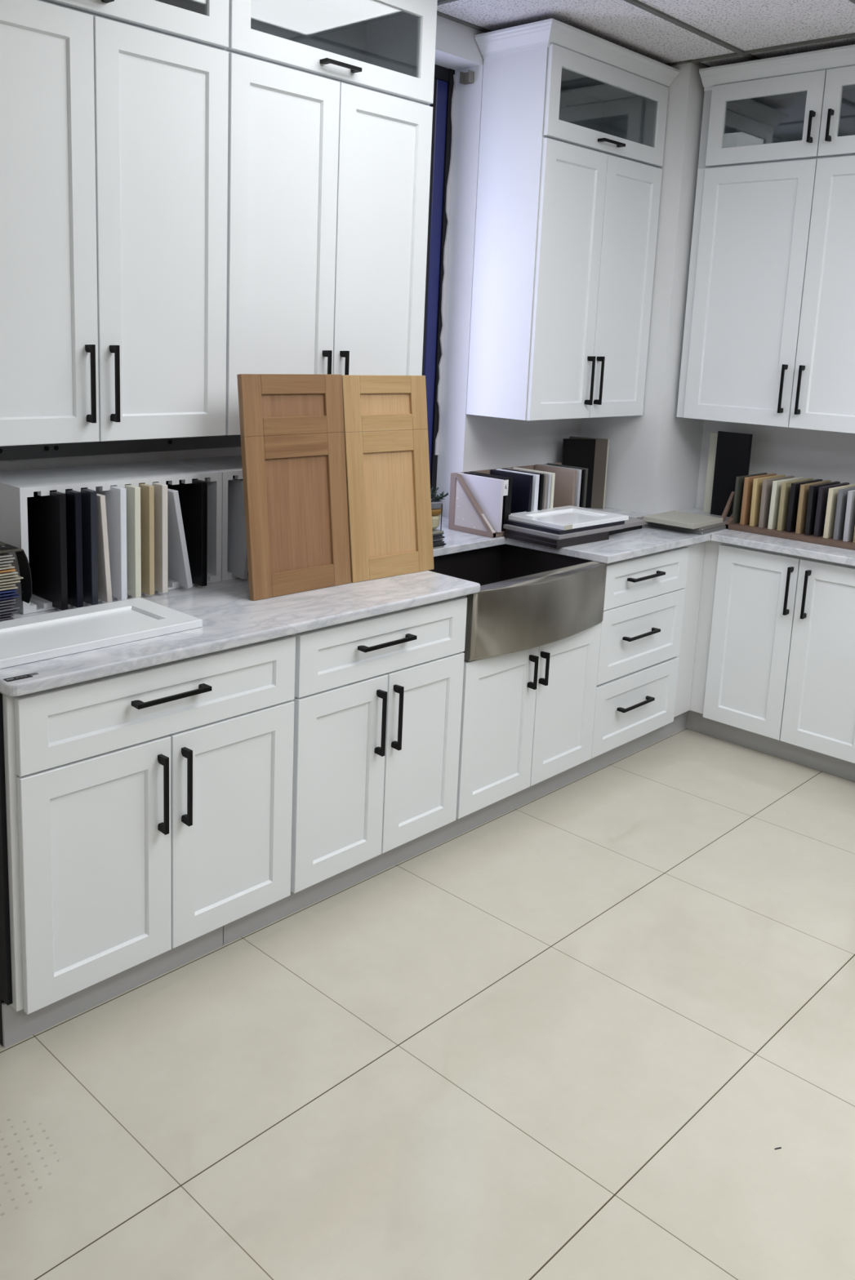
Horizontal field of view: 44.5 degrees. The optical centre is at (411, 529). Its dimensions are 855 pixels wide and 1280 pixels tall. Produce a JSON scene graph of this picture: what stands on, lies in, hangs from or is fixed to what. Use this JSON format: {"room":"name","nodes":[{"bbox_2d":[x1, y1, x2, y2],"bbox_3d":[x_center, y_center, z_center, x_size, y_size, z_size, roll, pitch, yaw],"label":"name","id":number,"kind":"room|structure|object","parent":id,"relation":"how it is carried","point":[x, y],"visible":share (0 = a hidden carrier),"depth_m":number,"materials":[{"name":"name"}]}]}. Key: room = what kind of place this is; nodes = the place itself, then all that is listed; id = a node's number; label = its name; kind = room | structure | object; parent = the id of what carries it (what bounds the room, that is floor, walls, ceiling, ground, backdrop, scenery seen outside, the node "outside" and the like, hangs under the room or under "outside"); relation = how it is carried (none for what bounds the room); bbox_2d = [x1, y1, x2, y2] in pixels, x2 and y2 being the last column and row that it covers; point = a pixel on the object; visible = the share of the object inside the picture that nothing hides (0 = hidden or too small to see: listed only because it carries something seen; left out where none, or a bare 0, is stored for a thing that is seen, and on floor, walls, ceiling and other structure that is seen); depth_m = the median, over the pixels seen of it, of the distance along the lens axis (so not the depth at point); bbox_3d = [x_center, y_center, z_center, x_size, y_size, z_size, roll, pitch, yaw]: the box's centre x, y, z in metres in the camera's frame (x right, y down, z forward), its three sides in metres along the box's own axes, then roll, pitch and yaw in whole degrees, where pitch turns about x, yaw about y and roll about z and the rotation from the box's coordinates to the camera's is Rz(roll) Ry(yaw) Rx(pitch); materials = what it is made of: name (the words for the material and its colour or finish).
{"room":"store","nodes":[
{"label":"store","id":0,"kind":"room"},
{"bbox_2d":[0,15,582,516],"bbox_3d":[-1.670,-0.314,2.659,0.320,2.868,8.010,12,14,43],"label":"wall","id":1,"kind":"structure","parent":0,"point":[467,442],"depth_m":4.35,"materials":[{"name":"paint"}]},
{"bbox_2d":[0,0,228,446],"bbox_3d":[-0.919,-0.985,2.784,0.373,1.475,0.837,12,14,43],"label":"upper cabinet","id":2,"kind":"object","parent":1,"relation":"attached to","point":[113,113],"visible":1,"depth_m":2.75,"materials":[{"name":"white paint"}]},
{"bbox_2d":[0,435,240,460],"bbox_3d":[-1.038,-0.247,3.098,0.013,0.063,2.100,12,14,43],"label":"rail","id":3,"kind":"object","parent":1,"relation":"attached to","point":[107,447],"visible":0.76,"depth_m":3.22,"materials":[{"name":"grey metal"}]},
{"bbox_2d":[224,0,437,435],"bbox_3d":[-0.337,-1.072,3.381,0.373,1.475,0.840,12,14,43],"label":"upper cabinet","id":4,"kind":"object","parent":1,"relation":"attached to","point":[330,113],"visible":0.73,"depth_m":3.30,"materials":[{"name":"white paint"}]},
{"bbox_2d":[392,64,455,498],"bbox_3d":[-0.158,-0.934,4.170,0.110,1.828,0.752,12,14,43],"label":"window","id":5,"kind":"structure","parent":1,"relation":"in","point":[444,83],"depth_m":4.34,"materials":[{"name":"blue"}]},
{"bbox_2d":[466,18,679,420],"bbox_3d":[0.664,-1.221,4.406,0.373,1.475,0.908,12,14,43],"label":"upper cabinet","id":6,"kind":"object","parent":1,"relation":"attached to","point":[572,126],"visible":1,"depth_m":4.23,"materials":[{"name":"white paint"}]},
{"bbox_2d":[436,10,710,68],"bbox_3d":[0.609,-1.950,4.130,0.450,0.006,2.010,12,14,43],"label":"trim","id":7,"kind":"structure","parent":1,"relation":"attached to","point":[438,13],"depth_m":4.06,"materials":[{"name":"metal"}]},
{"bbox_2d":[436,0,854,63],"bbox_3d":[0.685,-1.208,0.149,6.148,0.010,7.727,12,14,43],"label":"trim","id":8,"kind":"structure","parent":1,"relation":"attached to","point":[747,54],"depth_m":4.05,"materials":[{"name":"metal"}]},
{"bbox_2d":[0,728,854,1279],"bbox_3d":[0.497,1.626,0.827,6.520,0.100,8.010,12,14,43],"label":"floor","id":9,"kind":"structure","parent":0,"point":[575,1033],"depth_m":2.42,"materials":[{"name":"beige tile"}]},
{"bbox_2d":[0,634,295,1048],"bbox_3d":[-0.811,0.709,2.805,0.634,0.874,0.813,12,14,43],"label":"base cabinet","id":10,"kind":"object","parent":9,"relation":"on","point":[146,812],"depth_m":2.55,"materials":[{"name":"white"}]},
{"bbox_3d":[-0.558,0.232,3.002,0.560,0.011,1.470,12,14,43],"label":"strip","id":11,"kind":"object","parent":10,"relation":"on","visible":0},
{"bbox_2d":[0,570,479,696],"bbox_3d":[-0.613,0.201,3.046,0.829,0.029,1.547,12,14,43],"label":"countertop","id":12,"kind":"structure","parent":11,"relation":"on","point":[230,620],"depth_m":2.84,"materials":[{"name":"white stone"}]},
{"bbox_2d":[0,597,202,668],"bbox_3d":[-0.840,0.248,2.599,0.293,0.020,0.560,12,14,42],"label":"door","id":13,"kind":"structure","parent":12,"relation":"on","point":[24,640],"depth_m":2.60,"materials":[{"name":"white paint"}]},
{"bbox_2d":[0,460,222,613],"bbox_3d":[-0.910,0.000,3.053,0.315,0.336,0.632,12,14,43],"label":"rack","id":14,"kind":"object","parent":12,"relation":"on","point":[15,486],"visible":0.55,"depth_m":2.94,"materials":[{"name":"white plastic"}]},
{"bbox_2d":[26,490,67,610],"bbox_3d":[-1.044,0.033,2.873,0.355,0.312,0.018,12,14,43],"label":"board","id":15,"kind":"object","parent":14,"relation":"in","point":[46,514],"visible":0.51,"depth_m":2.79,"materials":[{"name":"black"}]},
{"bbox_2d":[65,488,83,607],"bbox_3d":[-1.013,0.028,2.905,0.355,0.312,0.018,12,14,43],"label":"board","id":16,"kind":"object","parent":14,"relation":"in","point":[73,498],"visible":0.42,"depth_m":2.79,"materials":[{"name":"black paint"}]},
{"bbox_2d":[80,488,97,604],"bbox_3d":[-0.983,0.023,2.937,0.355,0.312,0.018,12,14,43],"label":"board","id":17,"kind":"object","parent":14,"relation":"in","point":[89,503],"visible":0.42,"depth_m":2.82,"materials":[{"name":"grey paint"}]},
{"bbox_2d":[96,493,112,602],"bbox_3d":[-0.958,0.027,2.963,0.355,0.299,0.033,12,14,43],"label":"board","id":18,"kind":"object","parent":14,"relation":"in","point":[104,590],"visible":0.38,"depth_m":2.85,"materials":[{"name":"white"}]},
{"bbox_2d":[83,485,127,599],"bbox_3d":[-0.921,0.014,3.000,0.355,0.312,0.018,12,14,43],"label":"board","id":19,"kind":"object","parent":14,"relation":"in","point":[115,498],"visible":0.38,"depth_m":2.89,"materials":[{"name":"white"}]},
{"bbox_2d":[124,484,141,597],"bbox_3d":[-0.890,0.009,3.032,0.355,0.312,0.018,12,14,43],"label":"board","id":20,"kind":"object","parent":14,"relation":"in","point":[133,492],"visible":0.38,"depth_m":2.92,"materials":[{"name":"beige"}]},
{"bbox_2d":[138,483,154,595],"bbox_3d":[-0.859,0.005,3.063,0.355,0.312,0.016,12,14,43],"label":"board","id":21,"kind":"object","parent":14,"relation":"in","point":[147,491],"visible":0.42,"depth_m":2.95,"materials":[{"name":"beige"}]},
{"bbox_2d":[152,481,168,593],"bbox_3d":[-0.829,0.000,3.094,0.355,0.312,0.018,12,14,43],"label":"board","id":22,"kind":"object","parent":14,"relation":"in","point":[161,538],"visible":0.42,"depth_m":2.98,"materials":[{"name":"white"}]},
{"bbox_2d":[167,488,192,588],"bbox_3d":[-0.788,0.003,3.139,0.355,0.292,0.068,12,14,43],"label":"board","id":23,"kind":"object","parent":14,"relation":"in","point":[179,569],"visible":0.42,"depth_m":3.04,"materials":[{"name":"grey"}]},
{"bbox_2d":[154,478,207,586],"bbox_3d":[-0.736,-0.014,3.190,0.355,0.312,0.018,12,14,43],"label":"board","id":24,"kind":"object","parent":14,"relation":"in","point":[193,496],"visible":0.42,"depth_m":3.09,"materials":[{"name":"black paint"}]},
{"bbox_2d":[164,455,248,580],"bbox_3d":[-0.469,-0.065,3.504,0.315,0.336,0.630,12,14,43],"label":"rack","id":25,"kind":"object","parent":12,"relation":"on","point":[229,466],"visible":0.12,"depth_m":3.21,"materials":[{"name":"white plastic"}]},
{"bbox_2d":[226,478,248,579],"bbox_3d":[-0.622,-0.023,3.308,0.355,0.298,0.046,12,14,43],"label":"board","id":26,"kind":"object","parent":25,"relation":"in","point":[237,562],"visible":0.18,"depth_m":3.22,"materials":[{"name":"grey"}]},
{"bbox_2d":[236,373,351,600],"bbox_3d":[-0.340,-0.135,3.088,0.092,0.640,0.374,13,15,44],"label":"door","id":27,"kind":"structure","parent":12,"relation":"on","point":[292,436],"depth_m":3.07,"materials":[{"name":"brown wood"}]},
{"bbox_2d":[261,393,324,417],"bbox_3d":[-0.351,-0.364,3.066,0.006,0.074,0.246,4,8,45],"label":"panel","id":28,"kind":"object","parent":27,"relation":"in","point":[273,405],"depth_m":3.06,"materials":[{"name":"brown wood"}]},
{"bbox_2d":[341,374,434,582],"bbox_3d":[-0.076,-0.170,3.343,0.350,0.638,0.101,-7,14,-42],"label":"door","id":29,"kind":"structure","parent":12,"relation":"on","point":[388,497],"depth_m":3.33,"materials":[{"name":"brown wood"}]},
{"bbox_2d":[360,393,409,414],"bbox_3d":[-0.089,-0.399,3.324,0.222,0.074,0.006,-7,7,-42],"label":"panel","id":30,"kind":"object","parent":29,"relation":"in","point":[370,403],"depth_m":3.32,"materials":[{"name":"brown wood"}]},
{"bbox_2d":[429,544,606,661],"bbox_3d":[0.296,0.239,3.756,0.528,0.230,0.755,12,14,43],"label":"farmhouse sink","id":31,"kind":"object","parent":12,"relation":"in","point":[527,598],"visible":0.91,"depth_m":3.60,"materials":[{"name":"silver metal"}]},
{"bbox_3d":[-1.146,0.233,2.662,0.200,0.004,0.200,12,15,43],"label":"chip","id":32,"kind":"object","parent":12,"relation":"on","visible":0},
{"bbox_3d":[-1.147,0.226,2.659,0.200,0.003,0.200,12,15,43],"label":"chip","id":33,"kind":"object","parent":32,"relation":"on","visible":0},
{"bbox_2d":[0,616,13,620],"bbox_3d":[-1.153,0.218,2.655,0.200,0.004,0.200,-8,14,-43],"label":"chip","id":34,"kind":"object","parent":33,"relation":"on","point":[7,617],"visible":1,"depth_m":2.65,"materials":[{"name":"grey"}]},
{"bbox_2d":[0,613,13,617],"bbox_3d":[-1.152,0.211,2.653,0.200,0.004,0.200,-8,15,-44],"label":"chip","id":35,"kind":"object","parent":34,"relation":"on","point":[10,614],"visible":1,"depth_m":2.64,"materials":[{"name":"grey"}]},
{"bbox_2d":[0,609,17,614],"bbox_3d":[-1.143,0.203,2.654,0.200,0.004,0.200,12,14,42],"label":"chip","id":36,"kind":"object","parent":35,"relation":"on","point":[11,611],"visible":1,"depth_m":2.65,"materials":[{"name":"grey"}]},
{"bbox_2d":[0,605,19,612],"bbox_3d":[-1.139,0.196,2.652,0.200,0.004,0.200,11,14,40],"label":"chip","id":37,"kind":"object","parent":36,"relation":"on","point":[15,607],"visible":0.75,"depth_m":2.65,"materials":[{"name":"grey"}]},
{"bbox_2d":[0,604,14,608],"bbox_3d":[-1.149,0.188,2.650,0.200,0.004,0.200,-8,15,-44],"label":"chip","id":38,"kind":"object","parent":37,"relation":"on","point":[10,605],"visible":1,"depth_m":2.64,"materials":[{"name":"grey stone"}]},
{"bbox_2d":[0,600,15,605],"bbox_3d":[-1.146,0.181,2.647,0.200,0.004,0.200,12,14,42],"label":"chip","id":39,"kind":"object","parent":38,"relation":"on","point":[11,602],"visible":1,"depth_m":2.64,"materials":[{"name":"grey metal"}]},
{"bbox_2d":[0,598,15,603],"bbox_3d":[-1.145,0.173,2.645,0.200,0.004,0.200,12,14,42],"label":"chip","id":40,"kind":"object","parent":39,"relation":"on","point":[9,599],"visible":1,"depth_m":2.64,"materials":[{"name":"grey stone"}]},
{"bbox_2d":[0,594,20,599],"bbox_3d":[-1.136,0.165,2.650,0.200,0.004,0.200,12,14,41],"label":"chip","id":41,"kind":"object","parent":40,"relation":"on","point":[15,595],"visible":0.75,"depth_m":2.64,"materials":[{"name":"blue"}]},
{"bbox_2d":[0,591,17,596],"bbox_3d":[-1.142,0.157,2.647,0.200,0.004,0.200,12,14,43],"label":"chip","id":42,"kind":"object","parent":41,"relation":"on","point":[11,593],"visible":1,"depth_m":2.64,"materials":[{"name":"blue"}]},
{"bbox_2d":[0,588,17,593],"bbox_3d":[-1.142,0.149,2.649,0.200,0.004,0.200,-8,15,-44],"label":"chip","id":43,"kind":"object","parent":42,"relation":"on","point":[13,589],"visible":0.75,"depth_m":2.64,"materials":[{"name":"blue"}]},
{"bbox_2d":[0,586,17,591],"bbox_3d":[-1.140,0.141,2.652,0.200,0.004,0.200,-8,14,-43],"label":"chip","id":44,"kind":"object","parent":43,"relation":"on","point":[10,587],"visible":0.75,"depth_m":2.64,"materials":[{"name":"beige"}]},
{"bbox_2d":[0,582,15,587],"bbox_3d":[-1.143,0.134,2.648,0.200,0.004,0.200,-8,14,-43],"label":"chip","id":45,"kind":"object","parent":44,"relation":"on","point":[12,584],"visible":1,"depth_m":2.63,"materials":[{"name":"beige"}]},
{"bbox_2d":[0,579,20,585],"bbox_3d":[-1.134,0.126,2.647,0.200,0.004,0.200,12,14,42],"label":"chip","id":46,"kind":"object","parent":45,"relation":"on","point":[15,580],"visible":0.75,"depth_m":2.64,"materials":[{"name":"beige"}]},
{"bbox_2d":[0,575,23,582],"bbox_3d":[-1.128,0.119,2.647,0.200,0.004,0.200,11,14,40],"label":"chip","id":47,"kind":"object","parent":46,"relation":"on","point":[18,577],"visible":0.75,"depth_m":2.64,"materials":[{"name":"beige"}]},
{"bbox_2d":[0,573,17,578],"bbox_3d":[-1.137,0.110,2.649,0.200,0.004,0.200,-8,14,-43],"label":"chip","id":48,"kind":"object","parent":47,"relation":"on","point":[12,575],"visible":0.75,"depth_m":2.63,"materials":[{"name":"beige"}]},
{"bbox_2d":[0,570,17,576],"bbox_3d":[-1.137,0.105,2.636,0.200,0.004,0.200,12,14,41],"label":"chip","id":49,"kind":"object","parent":48,"relation":"on","point":[14,571],"visible":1,"depth_m":2.63,"materials":[{"name":"beige"}]},
{"bbox_2d":[0,568,16,573],"bbox_3d":[-1.140,0.096,2.638,0.200,0.004,0.200,-8,15,-44],"label":"chip","id":50,"kind":"object","parent":49,"relation":"on","point":[11,569],"visible":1,"depth_m":2.63,"materials":[{"name":"brown wood"}]},
{"bbox_2d":[0,565,14,569],"bbox_3d":[-1.142,0.090,2.628,0.200,0.004,0.200,12,14,41],"label":"chip","id":51,"kind":"object","parent":50,"relation":"on","point":[6,566],"visible":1,"depth_m":2.63,"materials":[{"name":"beige"}]},
{"bbox_2d":[0,563,11,566],"bbox_3d":[-1.148,0.083,2.624,0.200,0.004,0.200,12,14,43],"label":"chip","id":52,"kind":"object","parent":51,"relation":"on","point":[2,564],"visible":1,"depth_m":2.62,"materials":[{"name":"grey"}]},
{"bbox_2d":[0,560,13,564],"bbox_3d":[-1.144,0.075,2.625,0.200,0.004,0.200,12,14,42],"label":"chip","id":53,"kind":"object","parent":52,"relation":"on","point":[3,561],"visible":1,"depth_m":2.62,"materials":[{"name":"grey stone"}]},
{"bbox_2d":[0,556,14,560],"bbox_3d":[-1.140,0.067,2.629,0.200,0.004,0.200,12,14,43],"label":"chip","id":54,"kind":"object","parent":53,"relation":"on","point":[6,557],"visible":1,"depth_m":2.62,"materials":[{"name":"grey stone"}]},
{"bbox_2d":[0,552,13,557],"bbox_3d":[-1.144,0.060,2.622,0.200,0.004,0.200,12,14,42],"label":"chip","id":55,"kind":"object","parent":54,"relation":"on","point":[2,555],"visible":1,"depth_m":2.62,"materials":[{"name":"grey"}]},
{"bbox_2d":[0,541,22,553],"bbox_3d":[-1.128,0.045,2.632,0.205,0.009,0.210,12,14,43],"label":"sample cover","id":56,"kind":"object","parent":55,"relation":"on","point":[18,549],"visible":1,"depth_m":2.63,"materials":[{"name":"grey"}]},
{"bbox_2d":[0,544,31,603],"bbox_3d":[-1.024,0.115,2.676,0.060,0.152,0.077,12,14,43],"label":"strap","id":57,"kind":"object","parent":56,"relation":"hanging from","point":[24,565],"visible":0.97,"depth_m":2.70,"materials":[{"name":"black"}]},
{"bbox_2d":[290,595,466,893],"bbox_3d":[-0.282,0.578,3.334,0.634,0.766,0.702,12,14,43],"label":"base cabinet","id":58,"kind":"object","parent":9,"relation":"on","point":[378,700],"visible":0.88,"depth_m":3.11,"materials":[{"name":"white"}]},
{"bbox_2d":[222,711,687,945],"bbox_3d":[0.352,0.963,3.780,0.009,0.112,2.516,12,14,43],"label":"toe kick","id":59,"kind":"object","parent":9,"relation":"on","point":[233,931],"visible":0.57,"depth_m":3.48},
{"bbox_2d":[455,595,600,818],"bbox_3d":[0.232,0.501,3.861,0.634,0.766,0.778,12,14,43],"label":"base cabinet","id":60,"kind":"object","parent":9,"relation":"on","point":[527,716],"visible":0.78,"depth_m":3.65,"materials":[{"name":"white"}]},
{"bbox_2d":[591,541,705,758],"bbox_3d":[0.773,0.420,4.417,0.634,0.766,0.782,12,14,43],"label":"base cabinet","id":61,"kind":"object","parent":9,"relation":"on","point":[649,623],"visible":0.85,"depth_m":4.19,"materials":[{"name":"white"}]},
{"bbox_3d":[0.716,0.041,4.309,0.560,0.011,0.600,12,14,43],"label":"strip","id":62,"kind":"object","parent":61,"relation":"on","visible":0},
{"bbox_2d":[432,506,730,564],"bbox_3d":[0.592,0.001,4.386,0.977,0.029,2.071,12,14,43],"label":"countertop","id":63,"kind":"structure","parent":62,"relation":"on","point":[647,540],"depth_m":4.07,"materials":[{"name":"white stone"}]},
{"bbox_2d":[431,528,444,549],"bbox_3d":[-0.005,0.032,3.829,0.167,0.063,0.219,12,14,41],"label":"books","id":64,"kind":"object","parent":63,"relation":"on","point":[433,531],"depth_m":3.82,"materials":[{"name":"grey"}]},
{"bbox_2d":[430,486,448,530],"bbox_3d":[0.073,-0.081,3.841,0.116,0.159,0.099,-3,12,-27],"label":"planter","id":65,"kind":"object","parent":64,"relation":"on","point":[436,504],"visible":0.56,"depth_m":3.81,"materials":[{"name":"beige"}]},
{"bbox_2d":[448,462,561,537],"bbox_3d":[0.489,-0.136,4.393,0.235,0.227,0.739,12,14,43],"label":"rack","id":66,"kind":"object","parent":63,"relation":"on","point":[465,515],"visible":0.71,"depth_m":4.16,"materials":[{"name":"brown"}]},
{"bbox_2d":[457,472,503,532],"bbox_3d":[0.264,-0.109,4.144,0.232,0.207,0.018,12,14,43],"label":"board","id":67,"kind":"object","parent":66,"relation":"on","point":[487,492],"visible":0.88,"depth_m":4.09,"materials":[{"name":"white"}]},
{"bbox_2d":[463,471,509,531],"bbox_3d":[0.292,-0.114,4.180,0.222,0.207,0.022,12,14,43],"label":"board","id":68,"kind":"object","parent":66,"relation":"on","point":[505,498],"visible":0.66,"depth_m":4.11,"materials":[{"name":"black paint"}]},
{"bbox_2d":[489,469,533,513],"bbox_3d":[0.403,-0.133,4.302,0.210,0.207,0.018,12,14,43],"label":"board","id":69,"kind":"object","parent":66,"relation":"on","point":[522,484],"visible":0.5,"depth_m":4.25,"materials":[{"name":"black paint"}]},
{"bbox_2d":[496,468,539,511],"bbox_3d":[0.431,-0.137,4.331,0.210,0.207,0.024,12,14,43],"label":"board","id":70,"kind":"object","parent":66,"relation":"on","point":[535,477],"visible":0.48,"depth_m":4.25,"materials":[{"name":"white"}]},
{"bbox_2d":[534,464,576,507],"bbox_3d":[0.613,-0.166,4.517,0.210,0.211,0.017,12,14,43],"label":"board","id":71,"kind":"object","parent":66,"relation":"on","point":[565,478],"visible":0.5,"depth_m":4.47,"materials":[{"name":"beige"}]},
{"bbox_2d":[503,533,608,548],"bbox_3d":[0.571,0.026,4.123,0.330,0.016,0.262,-8,14,-43],"label":"door","id":72,"kind":"structure","parent":63,"relation":"on","point":[505,535],"depth_m":4.01,"materials":[{"name":"black wood"}]},
{"bbox_2d":[504,528,608,544],"bbox_3d":[0.571,0.010,4.121,0.328,0.016,0.260,-8,14,-43],"label":"door","id":73,"kind":"structure","parent":72,"relation":"on","point":[506,531],"depth_m":4.01,"materials":[{"name":"black wood"}]},
{"bbox_2d":[502,524,623,539],"bbox_3d":[0.605,-0.012,4.162,0.420,0.015,0.275,-8,15,-44],"label":"door","id":74,"kind":"structure","parent":73,"relation":"on","point":[528,531],"depth_m":4.03,"materials":[{"name":"grey wood"}]},
{"bbox_2d":[506,519,624,534],"bbox_3d":[0.613,-0.031,4.180,0.425,0.015,0.272,-8,15,-44],"label":"door","id":75,"kind":"structure","parent":74,"relation":"on","point":[537,527],"depth_m":4.05,"materials":[{"name":"black"}]},
{"bbox_2d":[508,505,628,530],"bbox_3d":[0.624,-0.051,4.201,0.425,0.018,0.297,-8,15,-44],"label":"door","id":76,"kind":"structure","parent":75,"relation":"on","point":[563,517],"depth_m":4.17,"materials":[{"name":"white"}]},
{"bbox_2d":[561,438,595,507],"bbox_3d":[0.793,-0.263,4.885,0.208,0.323,0.018,-1,11,-17],"label":"board","id":77,"kind":"object","parent":63,"relation":"on","point":[575,452],"visible":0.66,"depth_m":4.86,"materials":[{"name":"black paint"}]},
{"bbox_2d":[568,435,608,509],"bbox_3d":[0.821,-0.269,4.913,0.185,0.327,0.018,7,11,21],"label":"board","id":78,"kind":"object","parent":63,"relation":"on","point":[602,445],"visible":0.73,"depth_m":4.88,"materials":[{"name":"brown"}]},
{"bbox_2d":[644,522,725,534],"bbox_3d":[1.176,-0.024,4.526,0.300,0.015,0.278,12,14,42],"label":"flat board","id":79,"kind":"object","parent":63,"relation":"on","point":[722,527],"visible":0.38,"depth_m":4.41,"materials":[{"name":"grey wood"}]},
{"bbox_2d":[636,511,726,531],"bbox_3d":[1.171,-0.038,4.520,0.296,0.015,0.270,12,14,42],"label":"flat board","id":80,"kind":"object","parent":79,"relation":"on","point":[722,523],"visible":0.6,"depth_m":4.41,"materials":[{"name":"grey wood"}]},
{"bbox_2d":[642,510,722,528],"bbox_3d":[1.153,-0.043,4.448,0.235,0.020,0.265,12,14,41],"label":"flat board","id":81,"kind":"object","parent":80,"relation":"on","point":[676,518],"visible":1,"depth_m":4.40,"materials":[{"name":"grey"}]},
{"bbox_2d":[702,432,717,512],"bbox_3d":[1.450,-0.258,4.862,0.168,0.375,0.018,12,14,43],"label":"board","id":82,"kind":"object","parent":63,"relation":"on","point":[713,436],"visible":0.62,"depth_m":4.90,"materials":[{"name":"beige"}]},
{"bbox_2d":[710,431,752,516],"bbox_3d":[1.464,-0.252,4.800,0.162,0.387,0.018,12,14,43],"label":"board","id":83,"kind":"object","parent":63,"relation":"on","point":[733,450],"visible":0.74,"depth_m":4.80,"materials":[{"name":"black paint"}]},
{"bbox_2d":[685,540,854,781],"bbox_3d":[1.562,0.483,4.545,1.125,0.874,0.589,12,14,43],"label":"base cabinet","id":84,"kind":"object","parent":9,"relation":"on","point":[774,658],"depth_m":4.27,"materials":[{"name":"white"}]},
{"bbox_3d":[1.602,0.046,4.481,1.100,0.011,0.505,12,14,43],"label":"strip","id":85,"kind":"object","parent":84,"relation":"on","visible":0},
{"bbox_2d":[711,529,854,566],"bbox_3d":[1.725,0.059,4.321,0.751,0.029,0.602,12,14,43],"label":"countertop","id":86,"kind":"structure","parent":85,"relation":"on","point":[796,548],"depth_m":4.18,"materials":[{"name":"white stone"}]},
{"bbox_2d":[720,491,854,550],"bbox_3d":[1.691,-0.078,4.381,0.684,0.213,0.357,12,14,43],"label":"rack","id":87,"kind":"object","parent":86,"relation":"on","point":[729,525],"visible":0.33,"depth_m":4.34,"materials":[{"name":"brown"}]},
{"bbox_2d":[731,472,767,524],"bbox_3d":[1.482,-0.140,4.590,0.013,0.204,0.270,13,15,42],"label":"board","id":88,"kind":"object","parent":87,"relation":"in","point":[739,487],"visible":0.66,"depth_m":4.51,"materials":[{"name":"grey"}]},
{"bbox_2d":[739,473,776,524],"bbox_3d":[1.516,-0.136,4.577,0.018,0.204,0.270,13,15,43],"label":"board","id":89,"kind":"object","parent":87,"relation":"in","point":[748,483],"visible":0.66,"depth_m":4.49,"materials":[{"name":"brown wood"}]},
{"bbox_2d":[749,474,785,526],"bbox_3d":[1.546,-0.129,4.548,0.018,0.204,0.270,11,14,43],"label":"board","id":90,"kind":"object","parent":87,"relation":"in","point":[757,482],"visible":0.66,"depth_m":4.46,"materials":[{"name":"beige wood"}]},
{"bbox_2d":[758,475,794,528],"bbox_3d":[1.576,-0.123,4.520,0.018,0.204,0.270,12,14,43],"label":"board","id":91,"kind":"object","parent":87,"relation":"in","point":[766,486],"visible":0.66,"depth_m":4.43,"materials":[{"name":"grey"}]},
{"bbox_2d":[767,476,804,529],"bbox_3d":[1.607,-0.116,4.491,0.018,0.204,0.270,13,15,43],"label":"board","id":92,"kind":"object","parent":87,"relation":"in","point":[776,485],"visible":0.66,"depth_m":4.40,"materials":[{"name":"beige"}]},
{"bbox_2d":[776,477,813,530],"bbox_3d":[1.636,-0.110,4.464,0.018,0.204,0.270,12,14,43],"label":"board","id":93,"kind":"object","parent":87,"relation":"in","point":[785,486],"visible":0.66,"depth_m":4.38,"materials":[{"name":"beige"}]},
{"bbox_2d":[785,479,822,532],"bbox_3d":[1.665,-0.104,4.437,0.019,0.204,0.270,13,15,43],"label":"board","id":94,"kind":"object","parent":87,"relation":"in","point":[795,487],"visible":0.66,"depth_m":4.35,"materials":[{"name":"black"}]},
{"bbox_2d":[795,480,831,533],"bbox_3d":[1.693,-0.098,4.410,0.017,0.204,0.270,12,14,43],"label":"board","id":95,"kind":"object","parent":87,"relation":"in","point":[804,488],"visible":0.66,"depth_m":4.32,"materials":[{"name":"beige wood"}]},
{"bbox_2d":[804,481,839,535],"bbox_3d":[1.721,-0.092,4.383,0.018,0.204,0.270,11,14,43],"label":"board","id":96,"kind":"object","parent":87,"relation":"in","point":[813,490],"visible":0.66,"depth_m":4.30,"materials":[{"name":"black"}]},
{"bbox_2d":[813,482,848,537],"bbox_3d":[1.749,-0.086,4.357,0.018,0.204,0.270,12,14,43],"label":"board","id":97,"kind":"object","parent":87,"relation":"in","point":[823,491],"visible":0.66,"depth_m":4.27,"materials":[{"name":"grey"}]},
{"bbox_2d":[822,484,854,538],"bbox_3d":[1.778,-0.079,4.330,0.018,0.204,0.270,13,15,43],"label":"board","id":98,"kind":"object","parent":87,"relation":"in","point":[828,526],"visible":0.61,"depth_m":4.24,"materials":[{"name":"beige"}]},
{"bbox_2d":[832,486,854,540],"bbox_3d":[1.806,-0.073,4.303,0.019,0.204,0.270,12,14,43],"label":"board","id":99,"kind":"object","parent":87,"relation":"in","point":[842,499],"visible":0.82,"depth_m":4.21,"materials":[{"name":"grey"}]},
{"bbox_2d":[842,489,854,542],"bbox_3d":[1.835,-0.067,4.276,0.018,0.204,0.270,11,14,43],"label":"board","id":100,"kind":"object","parent":87,"relation":"in","point":[849,524],"visible":1,"depth_m":4.19,"materials":[{"name":"white wood"}]},
{"bbox_2d":[580,62,704,515],"bbox_3d":[1.106,-0.630,4.975,0.428,2.868,0.390,12,14,43],"label":"wall","id":101,"kind":"structure","parent":0,"point":[654,456],"depth_m":4.71,"materials":[{"name":"paint"}]},
{"bbox_2d":[436,0,854,66],"bbox_3d":[0.617,-1.290,0.286,6.520,0.100,8.010,12,14,43],"label":"ceiling","id":102,"kind":"structure","parent":0,"point":[744,24],"depth_m":3.90,"materials":[{"name":"tile"}]},
{"bbox_2d":[695,419,854,508],"bbox_3d":[3.197,-0.253,3.405,6.320,2.868,0.200,12,14,43],"label":"wall","id":103,"kind":"structure","parent":0,"point":[824,455],"depth_m":4.70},
{"bbox_2d":[675,44,854,433],"bbox_3d":[1.688,-1.168,4.348,1.042,1.475,0.360,12,14,43],"label":"upper cabinet","id":104,"kind":"object","parent":103,"relation":"attached to","point":[769,331],"visible":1,"depth_m":4.36,"materials":[{"name":"white paint"}]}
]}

